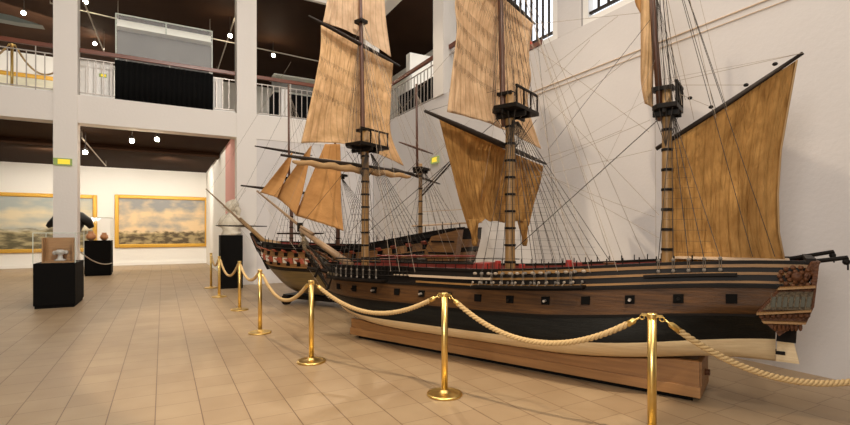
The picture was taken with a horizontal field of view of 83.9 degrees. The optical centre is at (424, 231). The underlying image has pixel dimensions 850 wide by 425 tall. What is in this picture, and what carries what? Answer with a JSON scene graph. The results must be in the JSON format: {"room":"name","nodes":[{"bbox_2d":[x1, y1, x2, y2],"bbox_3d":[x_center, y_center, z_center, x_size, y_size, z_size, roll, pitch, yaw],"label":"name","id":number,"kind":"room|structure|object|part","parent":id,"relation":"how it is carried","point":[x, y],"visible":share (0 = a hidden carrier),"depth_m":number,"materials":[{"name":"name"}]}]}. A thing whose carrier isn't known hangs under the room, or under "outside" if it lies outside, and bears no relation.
{"room":"museum","nodes":[
{"label":"museum","id":0,"kind":"room"},
{"bbox_2d":[46,212,93,231],"bbox_3d":[-10.048,0.236,13.408,0.952,2.687,0.690,0,0,5],"label":"sculpture","id":1,"kind":"object","parent":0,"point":[85,220],"visible":0.12,"depth_m":13.46,"materials":[{"name":"black paint"}]},
{"bbox_2d":[0,161,205,265],"bbox_3d":[-17.317,-0.720,20.928,22.000,4.600,0.400,0,0,-29],"label":"wall","id":2,"kind":"structure","parent":0,"point":[17,177],"depth_m":22.21,"materials":[{"name":"white paint"}]},
{"bbox_2d":[0,192,96,252],"bbox_3d":[-18.029,-0.398,20.245,6.600,2.614,0.095,0,0,-29],"label":"framed painting","id":3,"kind":"object","parent":2,"relation":"attached to","point":[22,215],"visible":0.56,"depth_m":20.66},
{"bbox_2d":[0,260,205,268],"bbox_3d":[-18.955,1.510,19.758,18.000,0.140,0.060,0,0,-29],"label":"baseboard","id":4,"kind":"structure","parent":2,"relation":"attached to","point":[197,261],"depth_m":22.65,"materials":[{"name":"white"}]},
{"bbox_2d":[115,194,205,247],"bbox_3d":[-12.797,-0.509,23.145,4.011,2.509,0.095,0,0,-29],"label":"framed painting","id":5,"kind":"object","parent":2,"relation":"attached to","point":[141,221],"visible":0.9,"depth_m":23.07},
{"bbox_2d":[0,119,229,172],"bbox_3d":[-11.165,-3.195,18.079,30.000,0.350,11.550,0,0,-29],"label":"ceiling","id":6,"kind":"structure","parent":0,"point":[8,128],"depth_m":16.91,"materials":[{"name":"brown wood"}]},
{"bbox_2d":[83,132,87,153],"bbox_3d":[-10.263,-2.680,14.294,0.150,0.681,0.191,0,0,-29],"label":"spotlight","id":7,"kind":"object","parent":6,"relation":"hanging from","point":[85,150],"visible":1,"depth_m":14.28,"materials":[{"name":"grey metal"}]},
{"bbox_2d":[81,137,105,165],"bbox_3d":[-11.762,-2.873,16.919,0.044,0.274,7.012,0,0,-29],"label":"track","id":8,"kind":"object","parent":6,"relation":"hanging from","point":[81,137],"visible":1,"depth_m":16.02,"materials":[{"name":"silver metal"}]},
{"bbox_2d":[129,136,134,142],"bbox_3d":[-8.530,-2.802,13.769,0.150,0.436,0.191,0,0,-29],"label":"spotlight","id":9,"kind":"object","parent":6,"relation":"hanging from","point":[131,138],"visible":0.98,"depth_m":13.72,"materials":[{"name":"grey"}]},
{"bbox_2d":[154,134,159,140],"bbox_3d":[-7.976,-2.855,14.076,0.150,0.331,0.191,0,0,-29],"label":"spotlight","id":10,"kind":"object","parent":6,"relation":"attached to","point":[156,137],"visible":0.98,"depth_m":14.03,"materials":[{"name":"grey metal"}]},
{"bbox_2d":[0,50,270,114],"bbox_3d":[-13.189,-5.480,21.730,30.000,3.880,0.400,0,0,-29],"label":"wall","id":11,"kind":"structure","parent":0,"point":[261,91],"depth_m":20.01,"materials":[{"name":"white paint"}]},
{"bbox_2d":[0,70,52,89],"bbox_3d":[-17.702,-5.545,18.940,5.400,2.050,0.095,0,0,-29],"label":"framed painting","id":12,"kind":"object","parent":11,"relation":"attached to","point":[3,74],"visible":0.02,"depth_m":19.64},
{"bbox_2d":[0,70,52,80],"bbox_3d":[-17.702,-5.545,18.940,5.400,2.050,0.095,0,0,-29],"label":"picture frame","id":13,"kind":"object","parent":12,"relation":"attached to","point":[3,74],"depth_m":19.55,"materials":[{"name":"gold metal"}]},
{"bbox_2d":[206,139,234,270],"bbox_3d":[-8.317,-0.720,19.366,0.370,4.600,11.060,0,0,-29],"label":"wall","id":14,"kind":"structure","parent":0,"point":[214,210],"depth_m":19.09,"materials":[{"name":"white paint"}]},
{"bbox_2d":[0,137,219,159],"bbox_3d":[-15.814,-2.930,13.987,17.900,0.180,0.600,0,0,-29],"label":"beam","id":15,"kind":"structure","parent":14,"relation":"attached to","point":[10,141],"depth_m":16.62,"materials":[{"name":"brown wood"}]},
{"bbox_2d":[0,0,456,87],"bbox_3d":[-8.632,-7.570,13.509,30.000,0.300,22.000,0,0,-29],"label":"ceiling","id":16,"kind":"structure","parent":0,"point":[283,26],"depth_m":17.08,"materials":[{"name":"brown wood"}]},
{"bbox_2d":[0,13,43,28],"bbox_3d":[-11.849,-6.047,13.441,1.612,0.186,0.310,0,0,-29],"label":"model","id":17,"kind":"object","parent":16,"relation":"attached to","point":[4,18],"visible":1,"depth_m":13.46},
{"bbox_2d":[21,8,26,14],"bbox_3d":[-12.518,-7.091,14.759,0.150,0.658,0.191,0,0,-29],"label":"spotlight","id":18,"kind":"object","parent":16,"relation":"hanging from","point":[23,11],"visible":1,"depth_m":14.72,"materials":[{"name":"grey"}]},
{"bbox_2d":[50,2,117,18],"bbox_3d":[-10.579,-7.103,14.716,1.740,0.613,0.044,0,0,-29],"label":"track","id":19,"kind":"object","parent":16,"relation":"hanging from","point":[50,2],"visible":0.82,"depth_m":14.86,"materials":[{"name":"silver metal"}]},
{"bbox_2d":[83,1,103,50],"bbox_3d":[-10.602,-6.853,15.218,0.048,1.113,5.112,0,0,-29],"label":"track","id":20,"kind":"object","parent":16,"relation":"hanging from","point":[83,1],"visible":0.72,"depth_m":14.68,"materials":[{"name":"silver metal"}]},
{"bbox_2d":[218,16,234,68],"bbox_3d":[-7.708,-7.271,18.309,0.044,0.277,6.512,0,0,-29],"label":"track","id":21,"kind":"object","parent":16,"relation":"hanging from","point":[234,16],"visible":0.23,"depth_m":18.24,"materials":[{"name":"silver metal"}]},
{"bbox_2d":[213,38,318,61],"bbox_3d":[-5.736,-6.995,17.401,3.983,0.829,0.044,0,0,-29],"label":"track","id":22,"kind":"object","parent":16,"relation":"hanging from","point":[213,38],"visible":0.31,"depth_m":17.52,"materials":[{"name":"silver metal"}]},
{"bbox_2d":[257,139,372,283],"bbox_3d":[-3.744,-0.630,15.315,4.300,4.420,0.380,0,0,-29],"label":"wall","id":23,"kind":"structure","parent":0,"point":[266,158],"depth_m":14.85,"materials":[{"name":"paint"}]},
{"bbox_2d":[0,86,345,146],"bbox_3d":[-11.623,-3.180,10.965,22.300,0.720,0.450,0,0,-29],"label":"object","id":24,"kind":"structure","parent":23,"relation":"attached to","point":[20,104],"depth_m":12.89,"materials":[{"name":"white paint"}]},
{"bbox_2d":[0,36,52,91],"bbox_3d":[-11.120,-4.175,11.252,3.660,1.270,0.135,0,0,-29],"label":"balustrade","id":25,"kind":"object","parent":24,"relation":"on","point":[2,38],"visible":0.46,"depth_m":11.84,"materials":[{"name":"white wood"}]},
{"bbox_3d":[-11.104,-4.755,11.224,3.660,0.110,0.070,0,0,-29],"label":"handrail","id":26,"kind":"part","parent":25,"relation":"part of","materials":[{"name":"red wood"}]},
{"bbox_2d":[80,48,234,112],"bbox_3d":[-7.385,-4.175,13.323,3.800,1.270,0.135,0,0,-29],"label":"balustrade","id":27,"kind":"object","parent":24,"relation":"on","point":[82,50],"visible":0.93,"depth_m":13.04,"materials":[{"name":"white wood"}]},
{"bbox_3d":[-7.369,-4.755,13.294,3.800,0.110,0.070,0,0,-29],"label":"handrail","id":28,"kind":"part","parent":27,"relation":"part of","materials":[{"name":"red wood"}]},
{"bbox_2d":[115,60,212,109],"bbox_3d":[-7.254,-4.080,13.255,2.413,1.080,0.060,0,0,-29],"label":"drape","id":29,"kind":"object","parent":27,"relation":"hanging from","point":[134,81],"visible":1,"depth_m":13.19,"materials":[{"name":"black fabric"}]},
{"bbox_2d":[257,75,313,120],"bbox_3d":[-3.668,-4.175,15.383,3.500,1.270,0.135,0,0,-29],"label":"balustrade","id":30,"kind":"object","parent":24,"relation":"on","point":[259,77],"visible":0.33,"depth_m":14.92,"materials":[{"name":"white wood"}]},
{"bbox_3d":[-3.652,-4.755,15.355,3.500,0.110,0.070,0,0,-29],"label":"handrail","id":31,"kind":"part","parent":30,"relation":"part of","materials":[{"name":"red wood"}]},
{"bbox_2d":[363,39,378,51],"bbox_3d":[-1.903,-5.450,16.324,0.500,3.820,0.460,0,0,-29],"label":"column","id":32,"kind":"structure","parent":24,"relation":"on","point":[367,42],"depth_m":16.11,"materials":[{"name":"white paint"}]},
{"bbox_2d":[406,52,432,91],"bbox_3d":[0.274,-4.930,17.245,2.000,2.780,0.300,0,0,-29],"label":"wall","id":33,"kind":"structure","parent":0,"point":[412,59],"depth_m":16.80,"materials":[{"name":"white paint"}]},
{"bbox_2d":[390,33,456,119],"bbox_3d":[-0.587,-5.480,21.170,0.300,3.880,12.800,0,0,-29],"label":"wall","id":34,"kind":"structure","parent":0,"point":[430,53],"depth_m":22.12,"materials":[{"name":"white paint"}]},
{"bbox_2d":[0,263,849,424],"bbox_3d":[-9.642,1.640,7.804,22.700,0.120,31.000,0,0,-29],"label":"floor","id":35,"kind":"structure","parent":0,"point":[143,344],"depth_m":5.10,"materials":[{"name":"tile"}]},
{"bbox_2d":[32,233,83,308],"bbox_3d":[-7.985,0.795,10.352,0.714,1.570,1.264,0,0,-29],"label":"display case","id":36,"kind":"object","parent":35,"relation":"on","point":[55,285],"visible":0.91,"depth_m":9.84,"materials":[{"name":"black paint"}]},
{"bbox_2d":[42,237,74,262],"bbox_3d":[-7.830,0.385,10.123,0.540,0.530,0.300,0,0,-29],"label":"wooden chest","id":37,"kind":"object","parent":36,"relation":"on","point":[49,245],"visible":0.77,"depth_m":10.16,"materials":[{"name":"brown wood"}]},
{"bbox_2d":[52,249,68,260],"bbox_3d":[-7.806,0.495,10.125,0.231,0.240,0.220,0,0,14],"label":"instrument","id":38,"kind":"object","parent":37,"relation":"in","point":[59,252],"visible":1,"depth_m":10.08,"materials":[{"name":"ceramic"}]},
{"bbox_2d":[53,0,79,259],"bbox_3d":[-9.267,-2.890,12.242,0.500,8.940,0.460,0,0,-29],"label":"column","id":39,"kind":"structure","parent":35,"relation":"on","point":[66,13],"depth_m":12.06,"materials":[{"name":"white paint"}]},
{"bbox_2d":[53,158,71,165],"bbox_3d":[-9.178,-1.782,11.985,0.380,0.170,0.056,0,0,-29],"label":"exit sign","id":40,"kind":"object","parent":39,"relation":"attached to","point":[56,161],"visible":1,"depth_m":11.96,"materials":[{"name":"yellow plastic"}]},
{"bbox_2d":[80,251,111,264],"bbox_3d":[-10.281,0.830,14.897,0.032,0.627,5.162,0,0,-26],"label":"cord","id":41,"kind":"object","parent":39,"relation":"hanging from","point":[80,251],"visible":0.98,"depth_m":13.95,"materials":[{"name":"grey fabric"}]},
{"bbox_2d":[84,217,112,275],"bbox_3d":[-11.974,0.525,17.373,0.814,2.110,0.814,0,0,-29],"label":"display case","id":42,"kind":"object","parent":35,"relation":"on","point":[100,251],"visible":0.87,"depth_m":17.05,"materials":[{"name":"black paint"}]},
{"bbox_2d":[86,231,95,239],"bbox_3d":[-12.127,0.140,17.174,0.320,0.330,0.315,0,0,-29],"label":"clay pot","id":43,"kind":"object","parent":42,"relation":"on","point":[91,235],"visible":1,"depth_m":17.08,"materials":[{"name":"brown ceramic"}]},
{"bbox_2d":[100,233,108,239],"bbox_3d":[-11.777,0.165,17.368,0.272,0.280,0.268,0,0,-29],"label":"clay pot","id":44,"kind":"object","parent":42,"relation":"on","point":[104,236],"visible":1,"depth_m":17.29,"materials":[{"name":"brown ceramic"}]},
{"bbox_2d":[204,253,217,288],"bbox_3d":[-6.037,1.084,13.346,0.348,0.992,0.348,0,0,-29],"label":"stanchion","id":45,"kind":"object","parent":35,"relation":"on","point":[210,286],"visible":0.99,"depth_m":13.31,"materials":[{"name":"gold metal"}]},
{"bbox_2d":[211,256,226,297],"bbox_3d":[-5.011,1.084,11.514,0.348,0.992,0.348,0,0,-29],"label":"stanchion","id":46,"kind":"object","parent":35,"relation":"on","point":[219,295],"visible":1,"depth_m":11.49,"materials":[{"name":"gold metal"}]},
{"bbox_2d":[211,254,217,266],"bbox_3d":[-5.524,0.765,12.430,0.054,0.280,1.935,0,0,-29],"label":"rope","id":47,"kind":"object","parent":46,"relation":"hanging from","point":[213,263],"visible":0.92,"depth_m":12.67,"materials":[{"name":"brown fabric"}]},
{"bbox_2d":[218,199,242,288],"bbox_3d":[-5.518,0.325,13.463,0.709,2.510,0.600,0,0,-29],"label":"bust","id":48,"kind":"object","parent":35,"relation":"on","point":[230,239],"visible":0.85,"depth_m":13.26,"materials":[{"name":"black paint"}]},
{"bbox_2d":[230,261,248,310],"bbox_3d":[-3.756,1.084,9.581,0.348,0.992,0.348,0,0,-33],"label":"stanchion","id":49,"kind":"object","parent":35,"relation":"on","point":[239,308],"visible":0.99,"depth_m":9.55,"materials":[{"name":"gold metal"}]},
{"bbox_2d":[219,259,237,276],"bbox_3d":[-4.383,0.811,10.548,0.052,0.368,2.142,0,0,-33],"label":"rope","id":50,"kind":"object","parent":49,"relation":"hanging from","point":[220,260],"visible":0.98,"depth_m":10.58,"materials":[{"name":"brown fabric"}]},
{"bbox_2d":[235,0,256,284],"bbox_3d":[-5.445,-2.890,14.361,0.560,8.940,0.460,0,0,-29],"label":"column","id":51,"kind":"structure","parent":35,"relation":"on","point":[245,10],"depth_m":14.17,"materials":[{"name":"white paint"}]},
{"bbox_2d":[248,269,271,334],"bbox_3d":[-2.579,1.084,7.397,0.348,0.992,0.348,0,0,-28],"label":"stanchion","id":52,"kind":"object","parent":35,"relation":"on","point":[260,331],"visible":1,"depth_m":7.37,"materials":[{"name":"gold metal"}]},
{"bbox_2d":[239,263,257,280],"bbox_3d":[-3.167,0.750,8.489,0.052,0.251,2.314,0,0,-28],"label":"rope","id":53,"kind":"object","parent":52,"relation":"hanging from","point":[240,264],"visible":0.97,"depth_m":8.62,"materials":[{"name":"brown fabric"}]},
{"bbox_2d":[281,292,336,304],"bbox_3d":[-1.273,1.470,9.795,3.950,0.220,0.900,0,0,29],"label":"plinth","id":54,"kind":"object","parent":35,"relation":"on","point":[304,296],"visible":0.12,"depth_m":10.22,"materials":[{"name":"black wood"}]},
{"bbox_2d":[206,64,491,294],"bbox_3d":[-2.283,-1.258,10.435,7.645,5.235,2.758,0,0,29],"label":"model ship","id":55,"kind":"object","parent":54,"relation":"on","point":[281,257],"visible":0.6,"depth_m":9.30,"materials":[{"name":"brown wood"}]},
{"bbox_3d":[-3.924,0.255,11.030,0.714,0.332,0.358,0,0,29],"label":"head rail","id":56,"kind":"part","parent":55,"relation":"part of","materials":[{"name":"brown wood"}]},
{"bbox_3d":[-1.441,0.638,9.888,4.994,0.218,1.332,0,0,29],"label":"moulding","id":57,"kind":"part","parent":55,"relation":"part of","materials":[{"name":"wood"}]},
{"bbox_3d":[-1.401,0.399,9.866,5.083,0.285,1.273,0,0,29],"label":"moulding","id":58,"kind":"part","parent":55,"relation":"part of","materials":[{"name":"brown wood"}]},
{"bbox_3d":[-1.384,0.274,9.856,5.120,0.320,1.234,0,0,29],"label":"moulding","id":59,"kind":"part","parent":55,"relation":"part of","materials":[{"name":"brown wood"}]},
{"bbox_3d":[0.283,0.365,8.218,0.500,0.030,0.050,0,0,29],"label":"gallery moulding","id":60,"kind":"part","parent":55,"relation":"part of","materials":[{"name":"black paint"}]},
{"bbox_2d":[297,280,325,365],"bbox_3d":[-1.381,1.084,5.751,0.348,0.992,0.348,0,0,-36],"label":"stanchion","id":61,"kind":"object","parent":35,"relation":"on","point":[312,360],"visible":1,"depth_m":5.72,"materials":[{"name":"gold metal"}]},
{"bbox_2d":[261,272,308,301],"bbox_3d":[-1.980,0.795,6.574,0.053,0.340,1.872,0,0,-36],"label":"rope","id":62,"kind":"object","parent":61,"relation":"hanging from","point":[306,286],"visible":1,"depth_m":6.49,"materials":[{"name":"brown fabric"}]},
{"bbox_2d":[427,292,462,400],"bbox_3d":[0.190,1.084,4.587,0.348,0.992,0.348,0,0,37],"label":"stanchion","id":63,"kind":"object","parent":35,"relation":"on","point":[443,393],"visible":1,"depth_m":4.56,"materials":[{"name":"gold metal"}]},
{"bbox_2d":[316,284,436,314],"bbox_3d":[-0.596,0.765,5.169,1.791,0.280,0.052,0,0,37],"label":"rope","id":64,"kind":"object","parent":63,"relation":"hanging from","point":[431,299],"visible":1,"depth_m":5.09,"materials":[{"name":"brown fabric"}]},
{"bbox_2d":[350,318,709,400],"bbox_3d":[0.903,1.388,5.947,4.610,0.384,0.625,0,0,37],"label":"plinth","id":65,"kind":"object","parent":35,"relation":"on","point":[683,377],"visible":0.73,"depth_m":5.06,"materials":[{"name":"brown wood"}]},
{"bbox_2d":[256,0,849,363],"bbox_3d":[0.060,-1.354,6.437,8.501,5.424,3.042,0,0,34],"label":"model ship","id":66,"kind":"object","parent":65,"relation":"on","point":[723,275],"visible":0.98,"depth_m":5.09,"materials":[{"name":"beige wood"}]},
{"bbox_3d":[-1.757,0.575,7.740,0.107,0.476,1.060,0,0,-30],"label":"head rail","id":67,"kind":"part","parent":66,"relation":"part of","materials":[{"name":"black paint"}]},
{"bbox_3d":[-1.745,0.498,7.712,0.115,0.442,1.121,0,0,-29],"label":"head rail","id":68,"kind":"part","parent":66,"relation":"part of","materials":[{"name":"brown wood"}]},
{"bbox_3d":[-1.762,0.421,7.672,1.087,0.408,0.473,0,0,37],"label":"head rail","id":69,"kind":"part","parent":66,"relation":"part of","materials":[{"name":"black paint"}]},
{"bbox_3d":[-1.477,0.498,8.090,1.039,0.443,0.469,0,0,37],"label":"head rail","id":70,"kind":"part","parent":66,"relation":"part of","materials":[{"name":"brown wood"}]},
{"bbox_3d":[-1.469,0.421,8.042,1.168,0.409,0.107,0,0,14],"label":"head rail","id":71,"kind":"part","parent":66,"relation":"part of","materials":[{"name":"black paint"}]},
{"bbox_3d":[-0.825,0.458,6.492,1.608,0.053,0.079,0,0,42],"label":"netting rail","id":72,"kind":"part","parent":66,"relation":"part of","materials":[{"name":"black paint"}]},
{"bbox_3d":[-0.825,0.518,6.492,1.608,0.053,0.079,0,0,42],"label":"netting rail","id":73,"kind":"part","parent":66,"relation":"part of","materials":[{"name":"black paint"}]},
{"bbox_3d":[-0.825,0.578,6.492,1.608,0.053,0.079,0,0,42],"label":"netting rail","id":74,"kind":"part","parent":66,"relation":"part of","materials":[{"name":"black paint"}]},
{"bbox_3d":[-0.766,-1.550,7.239,0.025,0.022,0.608,0,0,37],"label":"rail","id":75,"kind":"part","parent":66,"relation":"part of","materials":[{"name":"black paint"}]},
{"bbox_3d":[-0.678,0.369,6.486,1.807,0.064,0.086,0,0,41],"label":"forecastle rail","id":76,"kind":"part","parent":66,"relation":"part of","materials":[{"name":"black paint"}]},
{"bbox_3d":[-0.416,0.397,6.333,2.602,0.068,0.165,0,0,37],"label":"hammock rail","id":77,"kind":"part","parent":66,"relation":"part of","materials":[{"name":"black paint"}]},
{"bbox_3d":[-0.064,0.458,7.502,1.608,0.053,0.079,0,0,32],"label":"netting rail","id":78,"kind":"part","parent":66,"relation":"part of","materials":[{"name":"black paint"}]},
{"bbox_3d":[-0.017,0.369,7.365,1.807,0.064,0.086,0,0,33],"label":"forecastle rail","id":79,"kind":"part","parent":66,"relation":"part of","materials":[{"name":"red wood"}]},
{"bbox_3d":[0.228,0.397,7.192,2.606,0.068,0.107,0,0,34],"label":"hammock rail","id":80,"kind":"part","parent":66,"relation":"part of","materials":[{"name":"black paint"}]},
{"bbox_3d":[1.067,-1.610,5.498,0.018,0.200,0.018,0,0,37],"label":"post","id":81,"kind":"part","parent":66,"relation":"part of","materials":[{"name":"black paint"}]},
{"bbox_3d":[1.182,-1.610,5.651,0.018,0.200,0.018,0,0,37],"label":"post","id":82,"kind":"part","parent":66,"relation":"part of","materials":[{"name":"black paint"}]},
{"bbox_3d":[1.240,-1.710,5.728,0.025,0.022,0.608,0,0,37],"label":"rail","id":83,"kind":"part","parent":66,"relation":"part of","materials":[{"name":"black paint"}]},
{"bbox_3d":[1.298,-1.610,5.804,0.018,0.200,0.018,0,0,37],"label":"post","id":84,"kind":"part","parent":66,"relation":"part of","materials":[{"name":"black paint"}]},
{"bbox_3d":[1.811,0.517,5.297,3.829,0.227,1.327,0,0,37],"label":"moulding","id":85,"kind":"part","parent":66,"relation":"part of","materials":[{"name":"brown wood"}]},
{"bbox_3d":[2.224,0.434,4.987,2.854,0.208,1.291,0,0,37],"label":"moulding","id":86,"kind":"part","parent":66,"relation":"part of","materials":[{"name":"brown wood"}]},
{"bbox_3d":[2.282,0.362,4.943,2.736,0.213,1.255,0,0,37],"label":"sheer moulding","id":87,"kind":"part","parent":66,"relation":"part of","materials":[{"name":"brown wood"}]},
{"bbox_3d":[2.447,-1.375,4.605,0.018,0.200,0.018,0,0,37],"label":"post","id":88,"kind":"part","parent":66,"relation":"part of","materials":[{"name":"black paint"}]},
{"bbox_3d":[2.515,-1.375,4.696,0.018,0.200,0.018,0,0,37],"label":"post","id":89,"kind":"part","parent":66,"relation":"part of","materials":[{"name":"black paint"}]},
{"bbox_3d":[2.843,0.716,3.750,0.281,0.037,0.070,0,0,37],"label":"gallery moulding","id":90,"kind":"part","parent":66,"relation":"part of","materials":[{"name":"brown wood"}]},
{"bbox_3d":[2.838,0.635,3.747,0.345,0.074,0.080,0,0,37],"label":"gallery moulding","id":91,"kind":"part","parent":66,"relation":"part of","materials":[{"name":"brown wood"}]},
{"bbox_3d":[2.901,0.436,3.700,0.237,0.048,0.080,0,0,37],"label":"gallery moulding","id":92,"kind":"part","parent":66,"relation":"part of","materials":[{"name":"brown wood"}]},
{"bbox_3d":[2.737,1.360,4.600,0.060,0.057,0.060,0,0,37],"label":"knob","id":93,"kind":"part","parent":65,"relation":"part of","materials":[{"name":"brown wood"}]},
{"bbox_2d":[639,312,664,424],"bbox_3d":[1.645,1.084,3.427,0.348,0.992,0.348,0,0,39],"label":"stanchion","id":94,"kind":"object","parent":35,"relation":"on","point":[651,317],"visible":1,"depth_m":3.40,"materials":[{"name":"gold metal"}]},
{"bbox_2d":[452,298,639,345],"bbox_3d":[0.917,0.790,4.007,1.697,0.329,0.051,0,0,39],"label":"rope","id":95,"kind":"object","parent":94,"relation":"hanging from","point":[628,323],"visible":1,"depth_m":3.90,"materials":[{"name":"brown fabric"}]},
{"bbox_3d":[4.044,1.084,3.328,0.348,0.992,0.348,0,0,2],"label":"stanchion","id":96,"kind":"object","parent":35,"relation":"on","visible":0},
{"bbox_2d":[663,319,849,386],"bbox_3d":[2.844,0.866,3.377,2.238,0.477,0.054,0,0,2],"label":"rope","id":97,"kind":"object","parent":96,"relation":"hanging from","point":[797,381],"visible":1,"depth_m":3.38,"materials":[{"name":"brown fabric"}]},
{"bbox_2d":[373,0,849,379],"bbox_3d":[3.019,-4.120,7.962,0.400,11.400,19.000,0,0,-29],"label":"wall","id":98,"kind":"structure","parent":0,"point":[814,189],"depth_m":7.01,"materials":[{"name":"paint"}]},
{"bbox_2d":[306,0,401,14],"bbox_3d":[-10.391,-8.195,9.104,22.650,1.650,4.000,0,0,-29],"label":"trim","id":99,"kind":"structure","parent":98,"relation":"attached to","point":[389,4],"depth_m":15.26,"materials":[{"name":"white paint"}]},
{"bbox_2d":[390,55,432,119],"bbox_3d":[-0.580,-4.175,14.417,0.135,1.270,4.020,0,0,-29],"label":"balustrade","id":100,"kind":"object","parent":98,"relation":"on","point":[430,59],"visible":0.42,"depth_m":14.04,"materials":[{"name":"white metal"}]},
{"bbox_3d":[-0.608,-4.755,14.401,0.070,0.110,4.020,0,0,-29],"label":"handrail","id":101,"kind":"part","parent":100,"relation":"part of","materials":[{"name":"red wood"}]},
{"bbox_2d":[430,156,438,163],"bbox_3d":[0.257,-1.898,12.453,0.056,0.170,0.380,0,0,-29],"label":"exit sign","id":102,"kind":"object","parent":98,"relation":"attached to","point":[433,160],"visible":0.93,"depth_m":12.42,"materials":[{"name":"yellow plastic"}]},
{"bbox_2d":[433,0,455,98],"bbox_3d":[0.515,-5.450,12.416,0.400,3.820,0.520,0,0,-29],"label":"column","id":103,"kind":"structure","parent":98,"relation":"on","point":[444,15],"depth_m":12.21,"materials":[{"name":"white paint"}]},
{"bbox_2d":[449,0,556,89],"bbox_3d":[1.560,-5.480,10.429,0.260,3.880,3.930,0,0,-29],"label":"window","id":104,"kind":"structure","parent":98,"relation":"in","point":[546,9],"depth_m":9.18,"materials":[{"name":"white paint"}]},
{"bbox_3d":[1.251,-4.175,11.115,0.135,1.270,2.430,0,0,-29],"label":"balustrade","id":105,"kind":"part","parent":104,"relation":"part of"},
{"bbox_3d":[1.222,-4.755,11.099,0.070,0.110,2.430,0,0,-29],"label":"handrail","id":106,"kind":"part","parent":104,"relation":"part of","materials":[{"name":"red wood"}]},
{"bbox_3d":[2.227,-5.480,9.410,0.020,3.880,1.500,0,0,-29],"label":"pane","id":107,"kind":"part","parent":104,"relation":"part of","materials":[{"name":"glass"}]},
{"bbox_2d":[583,0,633,24],"bbox_3d":[3.676,-5.480,6.611,0.200,3.880,3.600,0,0,-29],"label":"window","id":108,"kind":"structure","parent":98,"relation":"in","point":[591,8],"depth_m":7.92,"materials":[{"name":"white paint"}]},
{"bbox_3d":[3.755,-5.480,6.655,0.020,3.880,3.600,0,0,-29],"label":"pane","id":109,"kind":"part","parent":108,"relation":"part of","materials":[{"name":"glass"}]},
{"bbox_2d":[528,0,787,97],"bbox_3d":[3.509,-2.711,6.633,0.020,0.155,6.200,0,0,-29],"label":"trim","id":110,"kind":"structure","parent":98,"relation":"attached to","point":[763,0],"depth_m":6.56,"materials":[{"name":"beige"}]},
{"bbox_3d":[-7.468,-3.415,11.410,30.000,0.250,23.200,0,0,-29],"label":"floor","id":111,"kind":"structure","parent":0,"visible":0},
{"bbox_2d":[8,43,15,85],"bbox_3d":[-10.696,-4.210,12.250,0.348,1.339,0.348,0,0,-29],"label":"stanchion","id":112,"kind":"object","parent":111,"relation":"on","point":[12,45],"visible":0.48,"depth_m":12.23,"materials":[{"name":"gold metal"}]},
{"bbox_2d":[16,47,52,75],"bbox_3d":[-10.130,-4.492,12.565,1.146,0.661,0.051,0,0,-29],"label":"rope","id":113,"kind":"object","parent":112,"relation":"hanging from","point":[19,52],"visible":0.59,"depth_m":12.43,"materials":[{"name":"brown fabric"}]},
{"bbox_2d":[80,59,113,96],"bbox_3d":[-8.988,-4.090,12.969,0.742,1.100,0.200,0,0,-29],"label":"wall","id":114,"kind":"structure","parent":111,"relation":"on","point":[83,63],"depth_m":12.88,"materials":[{"name":"white paint"}]},
{"bbox_2d":[115,13,212,73],"bbox_3d":[-7.776,-4.830,14.200,2.485,2.580,0.920,0,0,-29],"label":"glass showcase","id":115,"kind":"object","parent":111,"relation":"on","point":[136,39],"visible":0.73,"depth_m":14.04,"materials":[{"name":"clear glass"}]},
{"bbox_2d":[213,78,221,109],"bbox_3d":[-6.309,-4.090,14.345,0.260,1.100,0.290,0,0,-29],"label":"trim","id":116,"kind":"structure","parent":111,"relation":"on","point":[219,81],"depth_m":14.23,"materials":[{"name":"white paint"}]},
{"bbox_2d":[280,89,287,117],"bbox_3d":[-4.545,-4.065,15.294,0.253,1.050,0.240,0,0,-29],"label":"wall","id":117,"kind":"structure","parent":111,"relation":"on","point":[283,92],"depth_m":15.19,"materials":[{"name":"white paint"}]},
{"bbox_2d":[269,73,314,119],"bbox_3d":[-4.047,-4.340,16.222,2.350,1.600,0.800,0,0,-29],"label":"glass showcase","id":118,"kind":"object","parent":111,"relation":"on","point":[275,75],"visible":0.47,"depth_m":15.71,"materials":[{"name":"clear glass"}]},
{"bbox_2d":[398,77,432,115],"bbox_3d":[0.286,-4.040,14.336,0.600,1.000,3.800,0,0,-29],"label":"base cabinet","id":119,"kind":"object","parent":111,"relation":"on","point":[429,80],"visible":0.14,"depth_m":14.59,"materials":[{"name":"black fabric"}]}
]}

